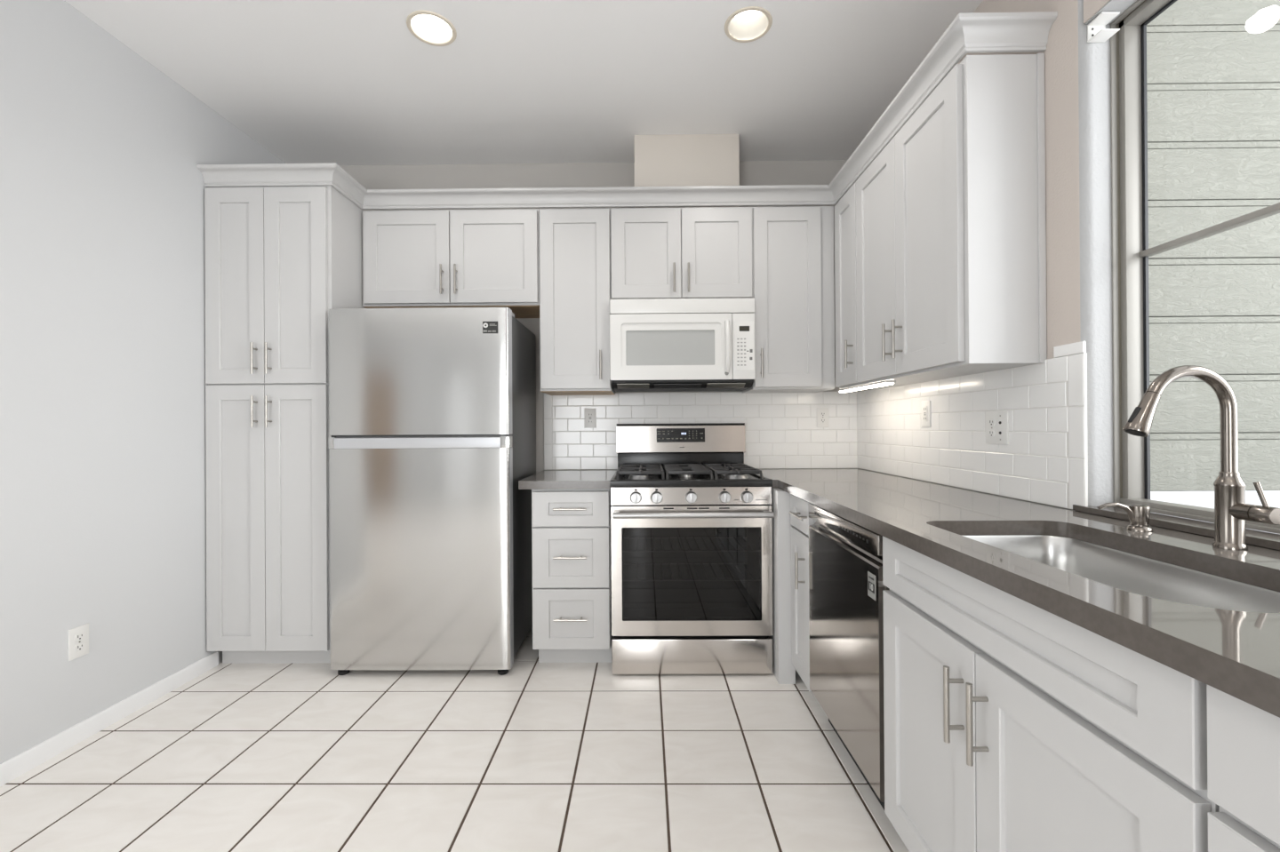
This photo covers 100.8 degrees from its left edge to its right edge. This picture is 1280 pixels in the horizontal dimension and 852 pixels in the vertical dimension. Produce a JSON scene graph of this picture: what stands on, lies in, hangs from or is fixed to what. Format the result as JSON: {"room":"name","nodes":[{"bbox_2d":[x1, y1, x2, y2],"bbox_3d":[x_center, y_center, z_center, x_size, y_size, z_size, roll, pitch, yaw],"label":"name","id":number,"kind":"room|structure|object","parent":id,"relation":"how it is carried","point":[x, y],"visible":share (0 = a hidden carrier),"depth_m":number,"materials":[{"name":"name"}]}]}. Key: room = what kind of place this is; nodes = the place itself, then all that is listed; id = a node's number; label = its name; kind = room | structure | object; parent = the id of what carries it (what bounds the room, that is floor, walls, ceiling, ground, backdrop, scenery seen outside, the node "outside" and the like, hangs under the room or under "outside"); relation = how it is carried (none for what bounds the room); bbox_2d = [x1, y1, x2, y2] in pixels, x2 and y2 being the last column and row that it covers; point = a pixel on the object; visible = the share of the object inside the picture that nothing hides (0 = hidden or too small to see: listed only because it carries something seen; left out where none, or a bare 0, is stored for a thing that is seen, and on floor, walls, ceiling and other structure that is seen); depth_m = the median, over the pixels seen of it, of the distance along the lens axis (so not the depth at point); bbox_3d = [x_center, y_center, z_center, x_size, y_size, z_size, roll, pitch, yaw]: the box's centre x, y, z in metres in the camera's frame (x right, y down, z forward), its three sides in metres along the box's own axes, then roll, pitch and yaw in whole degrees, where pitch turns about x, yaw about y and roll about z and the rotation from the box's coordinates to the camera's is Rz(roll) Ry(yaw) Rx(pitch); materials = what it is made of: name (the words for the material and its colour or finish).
{"room":"kitchen","nodes":[
{"label":"kitchen","id":0,"kind":"room"},
{"bbox_2d":[0,0,285,764],"bbox_3d":[-2.173,-0.194,2.175,0.120,2.755,2.270,0,0,1],"label":"wall","id":1,"kind":"structure","parent":0,"point":[103,454],"depth_m":2.05,"materials":[{"name":"white paint"}]},
{"bbox_2d":[67,623,88,661],"bbox_3d":[-2.105,0.810,1.985,0.008,0.115,0.070,0,0,1],"label":"wall outlet","id":2,"kind":"object","parent":1,"relation":"attached to","point":[78,637],"visible":1,"depth_m":1.98,"materials":[{"name":"white plastic"}]},
{"bbox_2d":[74,632,84,641],"bbox_3d":[-2.102,0.791,1.985,0.002,0.027,0.033,0,0,1],"label":"receptacle","id":3,"kind":"object","parent":2,"relation":"attached to","point":[79,636],"depth_m":1.98,"materials":[{"name":"grey plastic"}]},
{"bbox_2d":[74,642,84,652],"bbox_3d":[-2.102,0.830,1.985,0.002,0.027,0.033,0,0,1],"label":"receptacle","id":4,"kind":"object","parent":2,"relation":"attached to","point":[79,647],"depth_m":1.98,"materials":[{"name":"grey plastic"}]},
{"bbox_2d":[0,651,218,786],"bbox_3d":[-2.102,1.149,1.828,0.013,0.068,1.585,0,0,1],"label":"baseboard","id":5,"kind":"structure","parent":1,"relation":"attached to","point":[23,763],"depth_m":2.04,"materials":[{"name":"white paint"}]},
{"bbox_2d":[0,626,909,851],"bbox_3d":[-1.698,1.206,0.082,6.161,0.060,6.400,0,0,1],"label":"floor","id":6,"kind":"structure","parent":0,"point":[535,756],"depth_m":1.80,"materials":[{"name":"tile"}]},
{"bbox_2d":[204,185,364,663],"bbox_3d":[-1.798,0.007,2.846,0.606,2.352,0.661,0,0,1],"label":"pantry cabinet","id":7,"kind":"object","parent":6,"relation":"on","point":[278,259],"visible":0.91,"depth_m":2.56,"materials":[{"name":"grey paint"}]},
{"bbox_2d":[328,307,535,675],"bbox_3d":[-1.035,0.310,2.803,0.854,1.737,0.650,0,0,1],"label":"refrigerator","id":8,"kind":"object","parent":6,"relation":"on","point":[431,444],"visible":0.99,"depth_m":2.48,"materials":[{"name":"grey metal"}]},
{"bbox_2d":[531,488,612,663],"bbox_3d":[-0.330,0.738,2.831,0.380,0.872,0.661,0,0,1],"label":"base cabinet","id":9,"kind":"object","parent":6,"relation":"on","point":[572,529],"visible":0.86,"depth_m":2.54,"materials":[{"name":"grey paint"}]},
{"bbox_2d":[518,470,616,489],"bbox_3d":[-0.357,0.281,2.843,0.436,0.039,0.656,0,0,1],"label":"countertop","id":10,"kind":"structure","parent":9,"relation":"on","point":[546,479],"depth_m":2.55,"materials":[{"name":"grey stone"}]},
{"bbox_2d":[609,423,774,674],"bbox_3d":[0.242,0.578,2.768,0.758,1.186,0.736,0,0,1],"label":"gas range","id":11,"kind":"object","parent":6,"relation":"on","point":[691,522],"visible":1,"depth_m":2.47,"materials":[{"name":"silver metal"}]},
{"bbox_2d":[609,470,772,487],"bbox_3d":[0.241,0.269,2.788,0.755,0.034,0.656,0,0,1],"label":"cooktop","id":12,"kind":"object","parent":11,"relation":"in","point":[713,480],"depth_m":2.47,"materials":[{"name":"black metal"}]},
{"bbox_2d":[610,504,774,636],"bbox_3d":[0.242,0.676,2.625,0.749,0.604,0.450,0,0,1],"label":"oven","id":13,"kind":"object","parent":11,"relation":"in","point":[677,570],"depth_m":2.47,"materials":[{"name":"silver metal"}]},
{"bbox_2d":[769,488,828,718],"bbox_3d":[0.961,0.729,2.334,0.672,0.872,0.450,0,0,1],"label":"base cabinet","id":14,"kind":"object","parent":6,"relation":"on","point":[791,522],"visible":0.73,"depth_m":2.39,"materials":[{"name":"grey paint"}]},
{"bbox_2d":[808,503,889,810],"bbox_3d":[0.960,0.733,1.784,0.588,0.862,0.626,0,0,1],"label":"dishwasher","id":15,"kind":"object","parent":6,"relation":"on","point":[846,588],"visible":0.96,"depth_m":1.69,"materials":[{"name":"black metal"}]},
{"bbox_2d":[868,581,874,593],"bbox_3d":[0.663,0.462,1.517,0.001,0.026,0.042,0,0,1],"label":"print","id":16,"kind":"object","parent":15,"relation":"attached to","point":[871,584],"depth_m":1.51,"materials":[{"name":"white"}]},
{"bbox_2d":[882,536,1219,851],"bbox_3d":[0.956,0.726,1.043,0.658,0.872,0.836,0,0,1],"label":"base cabinet","id":17,"kind":"object","parent":6,"relation":"on","point":[1012,724],"visible":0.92,"depth_m":0.93,"materials":[{"name":"grey paint"}]},
{"bbox_2d":[1206,684,1279,851],"bbox_3d":[0.950,0.725,0.321,0.658,0.872,0.600,0,0,1],"label":"base cabinet","id":18,"kind":"object","parent":6,"relation":"on","point":[1244,739],"visible":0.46,"depth_m":0.58,"materials":[{"name":"grey paint"}]},
{"bbox_2d":[759,468,1279,718],"bbox_3d":[0.950,0.271,1.599,0.681,0.039,3.120,0,0,1],"label":"countertop","id":19,"kind":"structure","parent":18,"relation":"on","point":[1236,653],"depth_m":1.01,"materials":[{"name":"grey stone"}]},
{"bbox_2d":[963,535,1279,613],"bbox_3d":[0.922,0.379,1.053,0.394,0.178,0.721,0,0,1],"label":"sink","id":20,"kind":"object","parent":19,"relation":"in","point":[1116,569],"visible":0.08,"depth_m":1.17,"materials":[{"name":"grey metal"}]},
{"bbox_2d":[1097,502,1152,532],"bbox_3d":[1.156,0.216,1.264,0.121,0.067,0.047,0,0,1],"label":"soap dispenser","id":21,"kind":"object","parent":19,"relation":"on","point":[1139,516],"visible":1,"depth_m":1.25,"materials":[{"name":"silver metal"}]},
{"bbox_2d":[1122,365,1279,551],"bbox_3d":[1.108,0.062,1.049,0.232,0.373,0.106,0,0,1],"label":"kitchen faucet","id":22,"kind":"object","parent":19,"relation":"on","point":[1231,512],"visible":1,"depth_m":1.07,"materials":[{"name":"silver metal"}]},
{"bbox_2d":[64,0,983,165],"bbox_3d":[-1.757,-1.648,0.039,6.320,0.140,6.540,0,0,1],"label":"ceiling","id":23,"kind":"structure","parent":0,"point":[339,82],"depth_m":2.35,"materials":[{"name":"white paint"}]},
{"bbox_2d":[406,10,456,46],"bbox_3d":[-0.827,-1.593,2.102,0.187,0.038,0.187,0,0,1],"label":"recessed light","id":24,"kind":"object","parent":23,"relation":"in","point":[430,28],"visible":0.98,"depth_m":2.11,"materials":[{"name":"beige"}]},
{"bbox_2d":[724,6,772,42],"bbox_3d":[0.427,-1.622,2.093,0.187,0.080,0.187,0,0,1],"label":"recessed light","id":25,"kind":"object","parent":23,"relation":"in","point":[748,24],"visible":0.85,"depth_m":2.13,"materials":[{"name":"beige"}]},
{"bbox_2d":[338,160,847,473],"bbox_3d":[-0.401,-0.202,3.233,3.406,2.755,0.120,0,0,1],"label":"wall","id":26,"kind":"structure","parent":0,"point":[751,172],"depth_m":3.18,"materials":[{"name":"grey paint"}]},
{"bbox_2d":[362,208,539,318],"bbox_3d":[-1.019,-0.906,2.985,0.956,0.521,0.389,0,0,1],"label":"upper cabinet","id":27,"kind":"object","parent":26,"relation":"attached to","point":[422,258],"visible":0.88,"depth_m":2.84,"materials":[{"name":"grey paint"}]},
{"bbox_2d":[539,208,615,395],"bbox_3d":[-0.347,-0.678,2.978,0.383,0.985,0.389,0,0,1],"label":"upper cabinet","id":28,"kind":"object","parent":26,"relation":"attached to","point":[575,244],"visible":0.94,"depth_m":2.83,"materials":[{"name":"grey paint"}]},
{"bbox_2d":[584,408,596,427],"bbox_3d":[-0.297,-0.047,3.158,0.070,0.115,0.010,0,0,1],"label":"wall outlet","id":29,"kind":"object","parent":26,"relation":"attached to","point":[589,414],"visible":1,"depth_m":3.16,"materials":[{"name":"white plastic"}]},
{"bbox_2d":[587,412,592,423],"bbox_3d":[-0.297,-0.047,3.155,0.033,0.067,0.003,0,0,1],"label":"receptacle","id":30,"kind":"object","parent":29,"relation":"attached to","point":[589,414],"depth_m":3.15,"materials":[{"name":"grey plastic"}]},
{"bbox_2d":[610,207,752,299],"bbox_3d":[0.223,-0.922,2.974,0.759,0.503,0.389,0,0,1],"label":"upper cabinet","id":31,"kind":"object","parent":26,"relation":"attached to","point":[691,252],"visible":0.86,"depth_m":2.82,"materials":[{"name":"grey paint"}]},
{"bbox_2d":[609,298,755,391],"bbox_3d":[0.224,-0.436,2.939,0.758,0.468,0.438,0,0,1],"label":"microwave","id":32,"kind":"object","parent":31,"relation":"attached to","point":[660,345],"visible":1,"depth_m":2.77,"materials":[{"name":"white plastic"}]},
{"bbox_2d":[633,134,739,207],"bbox_3d":[0.255,-1.380,3.019,0.570,0.408,0.298,0,0,1],"label":"enclosure","id":33,"kind":"object","parent":26,"relation":"attached to","point":[674,160],"visible":0.51,"depth_m":2.87,"materials":[{"name":"beige paint"}]},
{"bbox_2d":[544,391,857,470],"bbox_3d":[0.359,0.028,3.161,1.870,0.458,0.010,0,0,1],"label":"backsplash","id":34,"kind":"structure","parent":26,"relation":"attached to","point":[781,430],"depth_m":3.15,"materials":[{"name":"white tile"}]},
{"bbox_2d":[742,206,834,393],"bbox_3d":[0.824,-0.687,2.968,0.437,0.981,0.389,0,0,1],"label":"upper cabinet","id":35,"kind":"object","parent":26,"relation":"attached to","point":[793,277],"visible":0.98,"depth_m":2.82,"materials":[{"name":"grey paint"}]},
{"bbox_2d":[816,408,828,427],"bbox_3d":[1.087,-0.052,3.145,0.070,0.115,0.008,0,0,1],"label":"wall outlet","id":36,"kind":"object","parent":26,"relation":"attached to","point":[822,413],"visible":1,"depth_m":3.14,"materials":[{"name":"white plastic"}]},
{"bbox_2d":[820,411,825,416],"bbox_3d":[1.087,-0.071,3.143,0.033,0.027,0.002,0,0,1],"label":"receptacle","id":37,"kind":"object","parent":36,"relation":"attached to","point":[822,413],"depth_m":3.14,"materials":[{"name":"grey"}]},
{"bbox_2d":[857,0,1113,506],"bbox_3d":[1.343,-0.220,0.067,0.139,2.755,6.420,0,0,1],"label":"wall","id":38,"kind":"structure","parent":0,"point":[1077,71],"depth_m":1.54,"materials":[{"name":"beige paint"}]},
{"bbox_2d":[196,11,1057,209],"bbox_3d":[-0.416,-1.218,2.241,3.404,0.082,1.209,0,0,1],"label":"crown molding","id":39,"kind":"structure","parent":38,"relation":"attached to","point":[969,32],"depth_m":2.57,"materials":[{"name":"grey paint"}]},
{"bbox_2d":[834,182,905,389],"bbox_3d":[1.142,-0.688,2.665,0.302,0.982,0.286,0,0,1],"label":"upper cabinet","id":40,"kind":"object","parent":38,"relation":"attached to","point":[845,302],"visible":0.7,"depth_m":2.67,"materials":[{"name":"grey paint"}]},
{"bbox_2d":[921,400,930,426],"bbox_3d":[1.281,-0.055,2.371,0.010,0.115,0.070,0,0,1],"label":"wall outlet","id":41,"kind":"object","parent":38,"relation":"attached to","point":[926,404],"visible":1,"depth_m":2.36,"materials":[{"name":"white plastic"}]},
{"bbox_2d":[922,406,927,421],"bbox_3d":[1.279,-0.055,2.371,0.003,0.067,0.033,0,0,1],"label":"receptacle","id":42,"kind":"object","parent":41,"relation":"attached to","point":[924,408],"depth_m":2.37,"materials":[{"name":"grey plastic"}]},
{"bbox_2d":[856,52,1047,384],"bbox_3d":[1.136,-0.689,2.098,0.302,0.982,0.847,0,0,1],"label":"upper cabinet","id":43,"kind":"object","parent":38,"relation":"attached to","point":[951,236],"visible":1,"depth_m":1.70,"materials":[{"name":"grey paint"}]},
{"bbox_2d":[837,381,895,392],"bbox_3d":[1.098,-0.190,2.599,0.048,0.015,0.570,0,0,1],"label":"light","id":44,"kind":"object","parent":43,"relation":"attached to","point":[883,383],"visible":1,"depth_m":2.52,"materials":[{"name":"white plastic"}]},
{"bbox_2d":[856,341,1087,509],"bbox_3d":[1.291,0.003,2.340,0.010,0.493,1.634,0,0,1],"label":"backsplash","id":45,"kind":"structure","parent":38,"relation":"attached to","point":[1044,460],"depth_m":1.92,"materials":[{"name":"white tile"}]},
{"bbox_2d":[985,411,1008,444],"bbox_3d":[1.277,0.006,1.895,0.010,0.115,0.116,0,0,1],"label":"wall outlet","id":46,"kind":"object","parent":38,"relation":"attached to","point":[996,422],"visible":1,"depth_m":1.89,"materials":[{"name":"white plastic"}]},
{"bbox_2d":[988,418,994,426],"bbox_3d":[1.275,-0.013,1.918,0.002,0.027,0.033,0,0,1],"label":"receptacle","id":47,"kind":"object","parent":46,"relation":"attached to","point":[991,421],"depth_m":1.92,"materials":[{"name":"grey plastic"}]},
{"bbox_2d":[988,429,994,437],"bbox_3d":[1.275,0.026,1.918,0.002,0.027,0.033,0,0,1],"label":"receptacle","id":48,"kind":"object","parent":46,"relation":"attached to","point":[991,432],"depth_m":1.92,"materials":[{"name":"grey plastic"}]},
{"bbox_2d":[1087,11,1119,42],"bbox_3d":[1.315,-1.132,1.501,0.050,0.050,0.050,0,0,1],"label":"bracket","id":49,"kind":"object","parent":38,"relation":"attached to","point":[1097,32],"visible":1,"depth_m":1.50,"materials":[{"name":"white plastic"}]},
{"bbox_2d":[1085,0,1136,24],"bbox_3d":[1.331,-1.168,0.868,0.105,0.014,1.318,0,0,1],"label":"blind","id":50,"kind":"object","parent":38,"relation":"attached to","point":[1113,5],"depth_m":1.47,"materials":[{"name":"grey paint"}]},
{"bbox_2d":[1072,504,1279,550],"bbox_3d":[1.313,0.238,0.882,0.089,0.016,1.352,0,0,1],"label":"trim","id":51,"kind":"structure","parent":38,"relation":"attached to","point":[1255,538],"depth_m":1.25,"materials":[{"name":"grey stone"}]},
{"bbox_2d":[1109,0,1279,534],"bbox_3d":[1.397,-0.468,0.866,0.087,1.395,1.318,0,0,1],"label":"window","id":52,"kind":"structure","parent":38,"relation":"in","point":[1131,252],"depth_m":1.50,"materials":[{"name":"silver metal"}]},
{"label":"outside","id":53,"kind":"structure","parent":0,"visible":0},
{"bbox_2d":[1146,0,1279,491],"bbox_3d":[3.125,-1.192,1.828,3.395,2.815,0.030,0,0,1],"label":"wall","id":54,"kind":"structure","parent":53,"point":[1213,66],"depth_m":1.82,"materials":[{"name":"grey paint"}]},
{"bbox_2d":[1150,490,1279,534],"bbox_3d":[3.121,0.281,0.390,3.395,0.134,2.900,0,0,1],"label":"trim","id":55,"kind":"structure","parent":54,"relation":"attached to","point":[1203,499],"depth_m":1.81,"materials":[{"name":"white"}]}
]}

